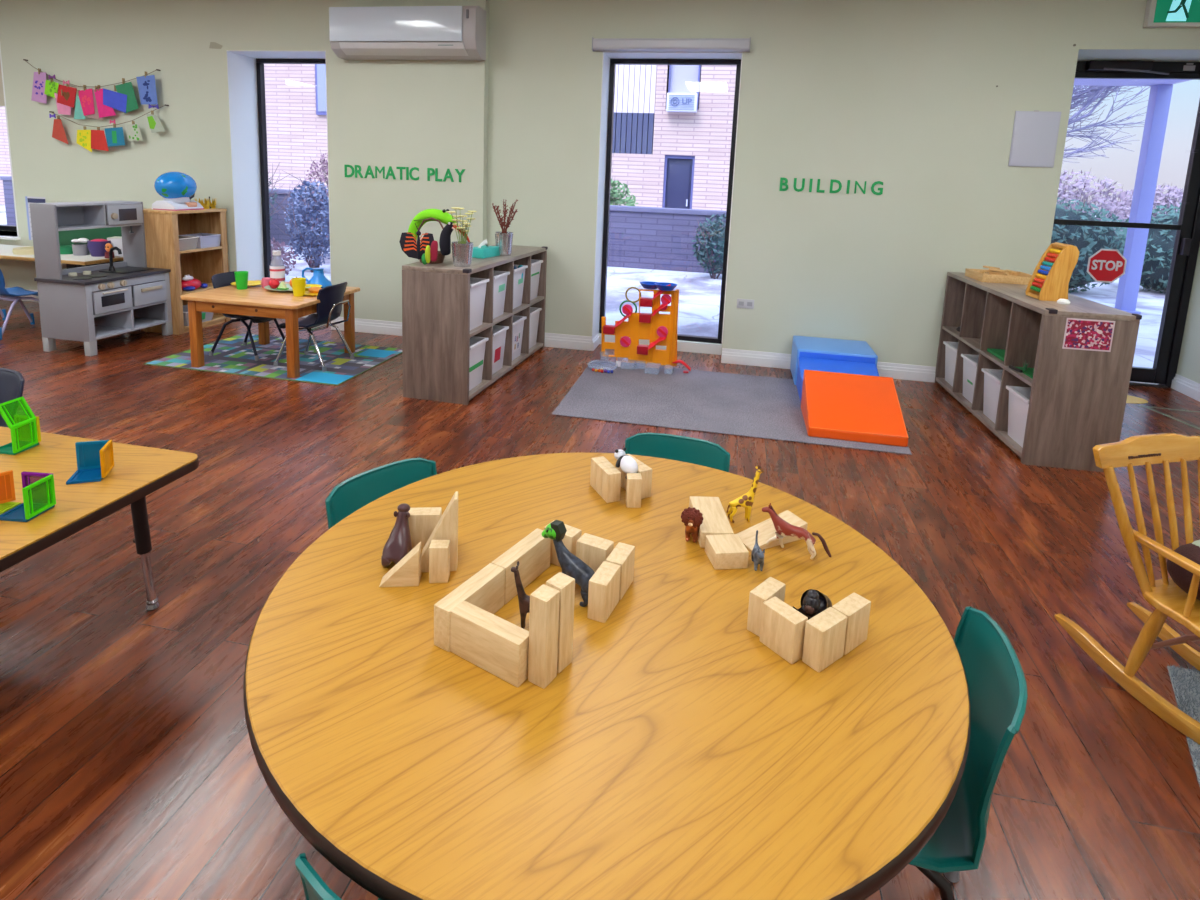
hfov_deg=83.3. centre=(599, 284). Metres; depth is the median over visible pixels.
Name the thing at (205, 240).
plastic tub
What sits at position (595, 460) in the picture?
wooden block
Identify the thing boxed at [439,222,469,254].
puppet
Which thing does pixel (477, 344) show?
storage bin
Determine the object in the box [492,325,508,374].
storage bin
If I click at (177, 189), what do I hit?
globe
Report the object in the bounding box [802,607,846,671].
wooden block
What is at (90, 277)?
cooktop
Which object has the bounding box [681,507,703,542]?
lion
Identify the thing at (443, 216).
puppet
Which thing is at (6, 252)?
table
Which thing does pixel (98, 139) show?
card
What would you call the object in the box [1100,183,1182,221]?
shrub
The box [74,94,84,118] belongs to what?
card
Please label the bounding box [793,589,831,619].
toy gorilla
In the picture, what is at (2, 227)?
window
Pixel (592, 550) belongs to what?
wooden block
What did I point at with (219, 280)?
chair
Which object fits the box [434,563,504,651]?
wooden block
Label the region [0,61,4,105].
window blind
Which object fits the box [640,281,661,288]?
tray
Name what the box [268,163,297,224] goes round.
shrub
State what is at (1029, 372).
grass
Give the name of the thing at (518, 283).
storage bin
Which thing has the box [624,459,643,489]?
wooden block
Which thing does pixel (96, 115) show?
card
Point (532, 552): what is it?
wooden block
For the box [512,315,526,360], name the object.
storage bin
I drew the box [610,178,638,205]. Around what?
shrub
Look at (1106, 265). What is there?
stop sign
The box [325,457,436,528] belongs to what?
chair
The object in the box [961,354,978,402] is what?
storage bin
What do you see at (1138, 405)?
tape
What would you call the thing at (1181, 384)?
baseboard
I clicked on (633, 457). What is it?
wooden block
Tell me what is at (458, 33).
air conditioner
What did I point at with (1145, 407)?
tape
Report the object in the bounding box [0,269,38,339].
chair
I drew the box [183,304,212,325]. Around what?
plastic tub
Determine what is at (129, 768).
floor
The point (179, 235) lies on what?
plastic tub
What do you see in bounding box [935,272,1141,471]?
cube shelf
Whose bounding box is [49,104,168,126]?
cord
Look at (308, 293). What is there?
plate
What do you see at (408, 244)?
puppet
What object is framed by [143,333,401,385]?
rug
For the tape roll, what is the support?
on the table at (6, 252)
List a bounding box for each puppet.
[399,223,433,259]
[408,209,455,239]
[421,240,437,264]
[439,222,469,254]
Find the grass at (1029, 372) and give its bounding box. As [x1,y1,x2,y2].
[1016,359,1033,378]
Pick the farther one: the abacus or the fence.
the fence
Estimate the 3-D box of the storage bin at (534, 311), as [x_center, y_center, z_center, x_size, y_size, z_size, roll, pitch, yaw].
[-0.667,0.335,5.218,0.364,0.290,0.270,4,9,13]
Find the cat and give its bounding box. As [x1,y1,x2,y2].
[751,530,764,570]
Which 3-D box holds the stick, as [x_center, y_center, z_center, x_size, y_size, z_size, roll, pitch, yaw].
[2.248,0.459,3.649,0.016,0.015,0.092,2,9,-3]
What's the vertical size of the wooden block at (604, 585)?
0.070 m
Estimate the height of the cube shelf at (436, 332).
0.812 m
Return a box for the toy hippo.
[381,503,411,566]
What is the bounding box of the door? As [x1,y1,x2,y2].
[1053,61,1199,387]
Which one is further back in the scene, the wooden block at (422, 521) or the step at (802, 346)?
the step at (802, 346)
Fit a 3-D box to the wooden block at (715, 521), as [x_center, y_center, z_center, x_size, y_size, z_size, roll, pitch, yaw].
[0.237,0.510,1.453,0.067,0.035,0.158,2,9,-2]
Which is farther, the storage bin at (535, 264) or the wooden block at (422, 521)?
the storage bin at (535, 264)
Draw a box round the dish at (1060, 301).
[1057,299,1069,303]
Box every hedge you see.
[1051,198,1127,292]
[1113,203,1180,292]
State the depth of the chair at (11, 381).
2.41 m
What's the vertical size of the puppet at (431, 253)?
0.148 m
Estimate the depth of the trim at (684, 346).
5.25 m
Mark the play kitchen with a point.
(128, 295)
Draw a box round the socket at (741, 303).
[739,301,751,305]
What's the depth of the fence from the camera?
10.69 m
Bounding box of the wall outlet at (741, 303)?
[737,299,753,308]
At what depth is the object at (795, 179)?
4.86 m
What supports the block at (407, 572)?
on the round table at (676, 755)
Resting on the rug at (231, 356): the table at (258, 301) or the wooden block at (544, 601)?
the table at (258, 301)
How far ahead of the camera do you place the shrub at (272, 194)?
11.34 m
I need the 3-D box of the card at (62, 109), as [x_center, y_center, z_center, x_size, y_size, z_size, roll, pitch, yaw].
[-4.686,-1.573,5.893,0.180,0.187,0.001,4,9,11]
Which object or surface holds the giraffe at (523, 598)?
on the round table at (676, 755)
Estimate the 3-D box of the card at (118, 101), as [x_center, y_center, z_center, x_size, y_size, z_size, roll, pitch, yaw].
[-4.150,-1.570,5.774,0.253,0.202,0.001,4,9,11]
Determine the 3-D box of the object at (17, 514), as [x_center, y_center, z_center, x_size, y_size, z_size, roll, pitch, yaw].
[-1.447,0.556,1.652,0.161,0.007,0.082,3,9,3]
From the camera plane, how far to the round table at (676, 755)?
0.93 m
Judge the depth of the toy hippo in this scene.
1.28 m
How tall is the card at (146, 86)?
0.243 m
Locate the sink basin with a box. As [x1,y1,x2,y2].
[99,267,152,273]
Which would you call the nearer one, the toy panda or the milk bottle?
the toy panda
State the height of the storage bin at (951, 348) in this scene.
0.275 m
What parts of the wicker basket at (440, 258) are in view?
handle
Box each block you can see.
[379,542,420,586]
[408,507,441,547]
[421,491,457,572]
[429,540,449,582]
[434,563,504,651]
[450,601,528,686]
[492,528,550,603]
[528,584,559,688]
[544,520,581,566]
[546,572,574,672]
[576,533,613,571]
[587,561,620,622]
[590,456,608,489]
[596,462,614,495]
[602,467,620,502]
[606,542,634,599]
[617,454,635,487]
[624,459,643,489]
[625,473,641,507]
[636,464,651,498]
[689,496,733,547]
[705,534,748,569]
[737,510,807,551]
[747,577,785,636]
[760,597,807,663]
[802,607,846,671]
[832,593,870,654]
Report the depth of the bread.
4.62 m
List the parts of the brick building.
pane, dark panel, siding panel, entrance door, door, window panel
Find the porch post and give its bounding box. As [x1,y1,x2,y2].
[1074,78,1188,313]
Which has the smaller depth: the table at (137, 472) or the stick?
the table at (137, 472)
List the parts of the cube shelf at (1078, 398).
panel, shelf, panel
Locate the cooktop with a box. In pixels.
[72,275,107,279]
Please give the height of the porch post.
2.980 m
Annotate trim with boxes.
[226,50,330,317]
[592,52,742,354]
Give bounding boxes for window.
[0,46,20,239]
[256,58,325,276]
[599,59,740,343]
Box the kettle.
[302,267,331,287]
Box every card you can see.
[31,72,46,103]
[44,80,58,97]
[52,119,67,143]
[54,93,70,114]
[57,84,76,107]
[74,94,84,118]
[77,130,91,151]
[79,89,94,115]
[87,89,102,119]
[91,130,108,150]
[94,88,115,117]
[103,88,126,112]
[104,127,124,145]
[115,82,138,113]
[126,124,142,140]
[136,75,157,103]
[146,114,164,132]
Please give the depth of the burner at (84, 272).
4.87 m
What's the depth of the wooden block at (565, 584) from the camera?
1.01 m
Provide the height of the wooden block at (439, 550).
0.070 m
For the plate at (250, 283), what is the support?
on the table at (258, 301)
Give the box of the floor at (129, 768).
[0,300,1199,899]
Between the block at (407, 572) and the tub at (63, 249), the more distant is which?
the tub at (63, 249)
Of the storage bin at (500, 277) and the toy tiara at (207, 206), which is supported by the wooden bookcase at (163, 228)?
the toy tiara at (207, 206)
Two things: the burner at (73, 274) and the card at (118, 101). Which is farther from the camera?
the card at (118, 101)
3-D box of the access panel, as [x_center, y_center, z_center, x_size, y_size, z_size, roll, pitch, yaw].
[2.908,-0.972,4.513,0.274,0.370,0.016,4,9,11]
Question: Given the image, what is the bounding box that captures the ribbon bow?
[148,104,158,108]
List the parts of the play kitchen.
panel, rail, knob, knob, oven door, knob, handle, knob, microwave door, frame, panel, drawer, handle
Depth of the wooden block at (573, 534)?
1.29 m
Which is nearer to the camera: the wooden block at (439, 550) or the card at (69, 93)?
the wooden block at (439, 550)
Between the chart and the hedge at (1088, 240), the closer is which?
the chart
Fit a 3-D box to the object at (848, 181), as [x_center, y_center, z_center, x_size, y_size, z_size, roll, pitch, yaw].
[1.766,-0.691,4.799,0.018,0.096,0.006,4,9,11]
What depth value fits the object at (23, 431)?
2.05 m
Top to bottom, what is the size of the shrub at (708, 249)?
0.984 m
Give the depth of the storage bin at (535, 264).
5.14 m
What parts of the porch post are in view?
plate, post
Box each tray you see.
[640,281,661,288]
[655,282,676,290]
[965,268,1031,284]
[987,348,1005,360]
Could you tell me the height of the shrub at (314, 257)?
1.292 m
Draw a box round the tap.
[109,247,121,270]
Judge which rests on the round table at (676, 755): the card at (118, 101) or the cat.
the cat
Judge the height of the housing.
0.090 m
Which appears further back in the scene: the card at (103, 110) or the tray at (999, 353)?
the card at (103, 110)
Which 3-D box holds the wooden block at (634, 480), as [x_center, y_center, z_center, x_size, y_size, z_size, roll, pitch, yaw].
[0.077,0.472,1.544,0.033,0.070,0.033,2,9,-3]
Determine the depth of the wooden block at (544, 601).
0.98 m
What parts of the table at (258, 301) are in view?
leg, leg, leg, leg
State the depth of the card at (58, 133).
5.93 m
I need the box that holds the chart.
[25,196,45,239]
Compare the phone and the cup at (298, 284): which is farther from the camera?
the phone
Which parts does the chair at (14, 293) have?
seat frame, leg, leg, leg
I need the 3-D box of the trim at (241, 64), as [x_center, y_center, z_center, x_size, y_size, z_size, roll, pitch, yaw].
[-2.639,-0.796,5.804,0.910,2.270,0.338,4,9,11]
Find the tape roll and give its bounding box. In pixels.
[12,246,33,254]
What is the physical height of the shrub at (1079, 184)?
2.002 m
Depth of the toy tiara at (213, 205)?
5.69 m
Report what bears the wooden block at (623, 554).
on the round table at (676, 755)
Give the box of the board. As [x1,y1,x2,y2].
[58,227,122,268]
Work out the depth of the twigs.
4.60 m
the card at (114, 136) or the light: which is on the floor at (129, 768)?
the light
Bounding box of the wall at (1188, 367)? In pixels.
[1176,246,1199,383]
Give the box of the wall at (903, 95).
[0,0,1199,366]
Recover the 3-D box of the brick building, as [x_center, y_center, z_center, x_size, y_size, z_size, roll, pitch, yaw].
[-12.581,-6.666,19.054,38.600,9.000,4.250,4,9,11]
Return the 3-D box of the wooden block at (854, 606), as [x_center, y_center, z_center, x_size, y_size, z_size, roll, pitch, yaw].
[0.409,0.555,1.105,0.066,0.070,0.032,-5,12,-38]
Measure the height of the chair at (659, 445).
0.611 m
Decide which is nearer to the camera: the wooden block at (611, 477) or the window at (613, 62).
the wooden block at (611, 477)
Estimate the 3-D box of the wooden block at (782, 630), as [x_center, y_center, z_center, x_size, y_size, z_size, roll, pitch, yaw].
[0.294,0.554,1.083,0.032,0.070,0.066,-4,11,-36]
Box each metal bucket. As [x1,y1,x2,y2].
[451,241,473,266]
[495,231,513,255]
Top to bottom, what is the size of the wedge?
0.247 m
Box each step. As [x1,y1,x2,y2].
[790,336,877,384]
[796,357,878,400]
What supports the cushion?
on the rocking chair at (1168, 599)
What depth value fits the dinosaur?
1.19 m
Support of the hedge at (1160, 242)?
on the ground at (699, 293)
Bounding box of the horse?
[762,503,830,559]
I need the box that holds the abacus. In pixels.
[1025,242,1079,300]
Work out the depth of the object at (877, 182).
4.76 m
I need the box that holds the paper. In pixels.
[1062,318,1114,351]
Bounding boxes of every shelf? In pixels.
[37,201,141,230]
[402,244,547,404]
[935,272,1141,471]
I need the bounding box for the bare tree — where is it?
[1062,85,1150,162]
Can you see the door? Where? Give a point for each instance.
(1187, 239)
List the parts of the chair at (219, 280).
leg, leg, leg, leg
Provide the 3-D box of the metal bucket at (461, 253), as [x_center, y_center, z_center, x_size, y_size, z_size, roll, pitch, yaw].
[-0.823,-0.178,4.029,0.132,0.142,0.132,4,9,11]
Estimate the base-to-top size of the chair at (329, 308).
0.572 m
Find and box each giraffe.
[511,561,529,628]
[726,464,763,522]
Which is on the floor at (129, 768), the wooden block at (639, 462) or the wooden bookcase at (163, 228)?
the wooden bookcase at (163, 228)
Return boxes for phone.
[181,275,207,290]
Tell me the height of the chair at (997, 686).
0.611 m
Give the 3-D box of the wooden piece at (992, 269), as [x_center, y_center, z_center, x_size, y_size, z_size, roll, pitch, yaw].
[2.568,-0.090,4.349,0.022,0.012,0.110,-4,11,-32]
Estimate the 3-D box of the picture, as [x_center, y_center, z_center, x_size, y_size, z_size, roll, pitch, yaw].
[-0.683,0.470,4.498,0.008,0.090,0.100,4,9,13]
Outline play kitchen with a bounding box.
[30,201,172,355]
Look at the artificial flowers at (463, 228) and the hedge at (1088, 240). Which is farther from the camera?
the hedge at (1088, 240)
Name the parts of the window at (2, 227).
sill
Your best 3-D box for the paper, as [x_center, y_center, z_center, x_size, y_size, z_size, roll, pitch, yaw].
[2.397,0.249,3.309,0.215,0.155,0.002,4,9,9]
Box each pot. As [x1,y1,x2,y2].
[71,238,89,255]
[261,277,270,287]
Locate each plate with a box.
[231,281,260,285]
[264,284,310,290]
[304,291,317,295]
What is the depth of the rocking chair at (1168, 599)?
1.88 m
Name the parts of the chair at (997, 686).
leg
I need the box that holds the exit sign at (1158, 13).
[1143,0,1199,27]
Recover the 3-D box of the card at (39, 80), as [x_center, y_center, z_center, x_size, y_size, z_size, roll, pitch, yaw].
[-4.928,-1.724,5.923,0.185,0.271,0.002,4,9,11]
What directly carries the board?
on the floor at (129, 768)
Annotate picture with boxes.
[494,347,500,362]
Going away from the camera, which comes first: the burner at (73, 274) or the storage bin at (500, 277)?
the storage bin at (500, 277)
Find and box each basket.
[87,239,110,256]
[417,217,444,263]
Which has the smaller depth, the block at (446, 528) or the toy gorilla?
the toy gorilla
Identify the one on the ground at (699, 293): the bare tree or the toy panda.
the bare tree
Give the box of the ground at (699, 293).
[0,205,1165,367]
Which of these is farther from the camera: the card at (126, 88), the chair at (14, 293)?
the card at (126, 88)
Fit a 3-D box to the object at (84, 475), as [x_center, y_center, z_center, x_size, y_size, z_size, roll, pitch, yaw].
[-1.403,0.525,1.852,0.078,0.007,0.078,-1,10,-19]
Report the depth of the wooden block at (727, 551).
1.31 m
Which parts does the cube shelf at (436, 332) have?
panel, shelf, panel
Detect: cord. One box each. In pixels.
[23,59,160,86]
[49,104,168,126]
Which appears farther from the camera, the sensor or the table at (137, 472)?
the sensor
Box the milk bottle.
[270,250,284,281]
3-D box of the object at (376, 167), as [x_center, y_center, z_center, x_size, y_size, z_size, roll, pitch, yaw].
[-1.770,-0.899,5.426,0.080,0.095,0.006,4,9,11]
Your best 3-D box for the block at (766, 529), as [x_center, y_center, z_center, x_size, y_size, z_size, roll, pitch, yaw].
[0.360,0.520,1.425,0.146,0.035,0.062,-2,10,-26]
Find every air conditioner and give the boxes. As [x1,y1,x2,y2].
[329,6,485,60]
[668,95,694,109]
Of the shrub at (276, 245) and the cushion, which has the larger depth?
the shrub at (276, 245)
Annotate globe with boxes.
[152,172,203,210]
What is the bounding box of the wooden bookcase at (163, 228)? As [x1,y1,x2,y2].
[141,208,230,334]
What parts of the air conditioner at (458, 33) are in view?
panel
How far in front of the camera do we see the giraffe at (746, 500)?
1.48 m
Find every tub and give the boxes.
[60,246,72,253]
[179,233,220,247]
[179,235,198,239]
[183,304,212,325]
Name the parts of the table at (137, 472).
leg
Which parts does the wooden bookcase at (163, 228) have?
panel, panel, panel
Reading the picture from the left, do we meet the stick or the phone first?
the phone
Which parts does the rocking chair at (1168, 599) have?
post, leg, crest rail, arm, seat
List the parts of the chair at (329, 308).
leg, leg, leg, seat frame, leg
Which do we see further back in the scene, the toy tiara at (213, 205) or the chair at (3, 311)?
the toy tiara at (213, 205)
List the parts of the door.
closer arm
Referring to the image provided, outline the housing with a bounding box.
[592,37,750,51]
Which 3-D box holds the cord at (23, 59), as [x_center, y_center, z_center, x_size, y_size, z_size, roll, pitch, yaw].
[-4.391,-1.816,5.822,1.378,0.231,0.035,4,9,11]
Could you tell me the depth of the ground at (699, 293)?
8.73 m
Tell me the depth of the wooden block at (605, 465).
1.59 m
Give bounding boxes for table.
[0,244,122,266]
[0,426,198,610]
[180,280,359,377]
[243,453,970,899]
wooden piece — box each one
[989,268,1007,271]
[990,271,1008,274]
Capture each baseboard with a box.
[5,287,935,381]
[1171,374,1199,401]
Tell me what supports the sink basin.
in the play kitchen
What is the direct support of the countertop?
on the play kitchen
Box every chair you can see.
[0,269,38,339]
[0,309,6,319]
[0,368,24,427]
[209,271,284,360]
[274,282,353,371]
[295,853,381,899]
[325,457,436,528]
[625,433,729,471]
[909,606,1027,899]
[1054,433,1199,744]
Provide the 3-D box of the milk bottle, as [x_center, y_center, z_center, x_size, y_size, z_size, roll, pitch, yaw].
[-2.317,-0.110,4.843,0.101,0.264,0.101,4,9,11]
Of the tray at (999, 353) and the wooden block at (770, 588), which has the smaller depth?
the wooden block at (770, 588)
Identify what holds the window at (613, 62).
in the wall at (903, 95)
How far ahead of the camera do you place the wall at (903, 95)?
5.04 m
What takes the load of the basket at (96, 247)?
on the table at (6, 252)
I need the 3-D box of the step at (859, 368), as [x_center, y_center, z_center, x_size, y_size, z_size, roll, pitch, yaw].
[1.544,0.648,4.330,0.500,0.203,0.470,4,9,11]
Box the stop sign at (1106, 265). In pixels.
[1087,249,1126,282]
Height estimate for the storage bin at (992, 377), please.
0.275 m
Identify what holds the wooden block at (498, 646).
on the round table at (676, 755)
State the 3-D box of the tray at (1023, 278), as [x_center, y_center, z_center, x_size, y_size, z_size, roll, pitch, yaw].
[2.603,-0.048,4.372,0.340,0.050,0.300,4,9,9]
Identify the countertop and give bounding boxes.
[34,266,170,284]
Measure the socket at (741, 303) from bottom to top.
0.032 m
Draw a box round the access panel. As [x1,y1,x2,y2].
[1008,110,1060,167]
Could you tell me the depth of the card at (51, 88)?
5.90 m
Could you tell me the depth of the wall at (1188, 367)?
4.80 m
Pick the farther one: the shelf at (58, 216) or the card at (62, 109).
the card at (62, 109)
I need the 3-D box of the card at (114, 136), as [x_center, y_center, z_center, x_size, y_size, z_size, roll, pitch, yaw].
[-4.186,-1.271,5.820,0.201,0.169,0.002,4,9,11]
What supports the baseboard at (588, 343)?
attached to the wall at (903, 95)
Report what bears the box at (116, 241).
on the table at (6, 252)
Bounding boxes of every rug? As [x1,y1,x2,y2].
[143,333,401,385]
[552,360,911,454]
[1166,662,1199,786]
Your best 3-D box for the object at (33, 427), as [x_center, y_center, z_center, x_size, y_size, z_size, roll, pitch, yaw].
[-1.702,0.447,1.994,0.007,0.078,0.078,3,9,1]
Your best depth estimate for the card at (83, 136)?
5.89 m
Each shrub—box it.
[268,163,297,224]
[268,177,290,220]
[269,176,329,272]
[271,237,297,274]
[282,151,328,246]
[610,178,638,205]
[691,213,725,278]
[1056,169,1132,231]
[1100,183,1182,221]
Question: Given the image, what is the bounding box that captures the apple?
[268,278,279,287]
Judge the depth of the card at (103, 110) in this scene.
5.81 m
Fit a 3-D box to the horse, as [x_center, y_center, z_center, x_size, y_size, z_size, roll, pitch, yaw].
[0.395,0.499,1.358,0.142,0.092,0.027,6,10,22]
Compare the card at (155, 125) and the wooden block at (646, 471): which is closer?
the wooden block at (646, 471)
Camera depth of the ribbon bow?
5.69 m
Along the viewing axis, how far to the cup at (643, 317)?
4.81 m
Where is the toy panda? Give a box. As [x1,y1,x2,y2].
[614,447,637,478]
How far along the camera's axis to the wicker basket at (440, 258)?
4.10 m
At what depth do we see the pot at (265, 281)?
4.79 m
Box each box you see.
[107,236,122,255]
[472,239,498,258]
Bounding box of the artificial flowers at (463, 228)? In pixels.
[447,207,476,243]
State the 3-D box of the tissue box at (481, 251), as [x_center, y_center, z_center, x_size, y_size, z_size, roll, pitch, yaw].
[-0.778,-0.246,4.536,0.120,0.120,0.220,6,10,21]
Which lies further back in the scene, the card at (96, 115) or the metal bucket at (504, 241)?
the card at (96, 115)
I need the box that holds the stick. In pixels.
[1009,365,1022,372]
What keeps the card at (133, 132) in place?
hanging from the peg
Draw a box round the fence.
[0,176,725,273]
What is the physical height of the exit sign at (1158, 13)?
0.270 m
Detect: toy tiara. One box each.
[195,198,209,208]
[204,198,215,207]
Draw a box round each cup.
[234,271,247,289]
[291,277,305,296]
[603,325,614,333]
[637,345,647,354]
[639,313,650,322]
[640,297,652,306]
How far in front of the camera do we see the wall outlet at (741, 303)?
5.07 m
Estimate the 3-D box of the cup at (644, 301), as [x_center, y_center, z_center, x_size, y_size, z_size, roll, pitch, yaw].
[0.332,0.129,4.817,0.087,0.058,0.055,4,9,11]
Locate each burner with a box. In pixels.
[68,272,76,276]
[83,271,91,274]
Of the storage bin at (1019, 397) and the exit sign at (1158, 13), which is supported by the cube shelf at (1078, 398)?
the storage bin at (1019, 397)
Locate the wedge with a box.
[801,370,907,446]
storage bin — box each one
[469,336,488,390]
[470,277,488,329]
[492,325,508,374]
[493,271,509,318]
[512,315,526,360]
[513,265,527,308]
[529,307,541,348]
[530,259,542,299]
[943,341,957,386]
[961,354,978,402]
[981,368,1002,422]
[1006,386,1030,447]
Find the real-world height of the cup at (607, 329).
0.057 m
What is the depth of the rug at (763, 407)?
4.17 m
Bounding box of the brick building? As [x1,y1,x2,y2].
[0,64,735,210]
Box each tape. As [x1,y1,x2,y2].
[1138,405,1199,411]
[1145,407,1199,429]
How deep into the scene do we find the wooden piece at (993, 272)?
4.35 m
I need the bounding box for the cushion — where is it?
[1167,540,1199,599]
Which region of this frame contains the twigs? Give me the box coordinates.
[492,199,517,232]
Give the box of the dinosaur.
[541,520,594,606]
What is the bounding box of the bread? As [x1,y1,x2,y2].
[308,287,321,292]
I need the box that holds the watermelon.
[277,281,288,289]
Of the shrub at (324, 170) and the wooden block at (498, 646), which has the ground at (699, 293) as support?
the shrub at (324, 170)
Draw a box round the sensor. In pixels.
[209,42,221,48]
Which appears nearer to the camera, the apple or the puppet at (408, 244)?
the puppet at (408, 244)

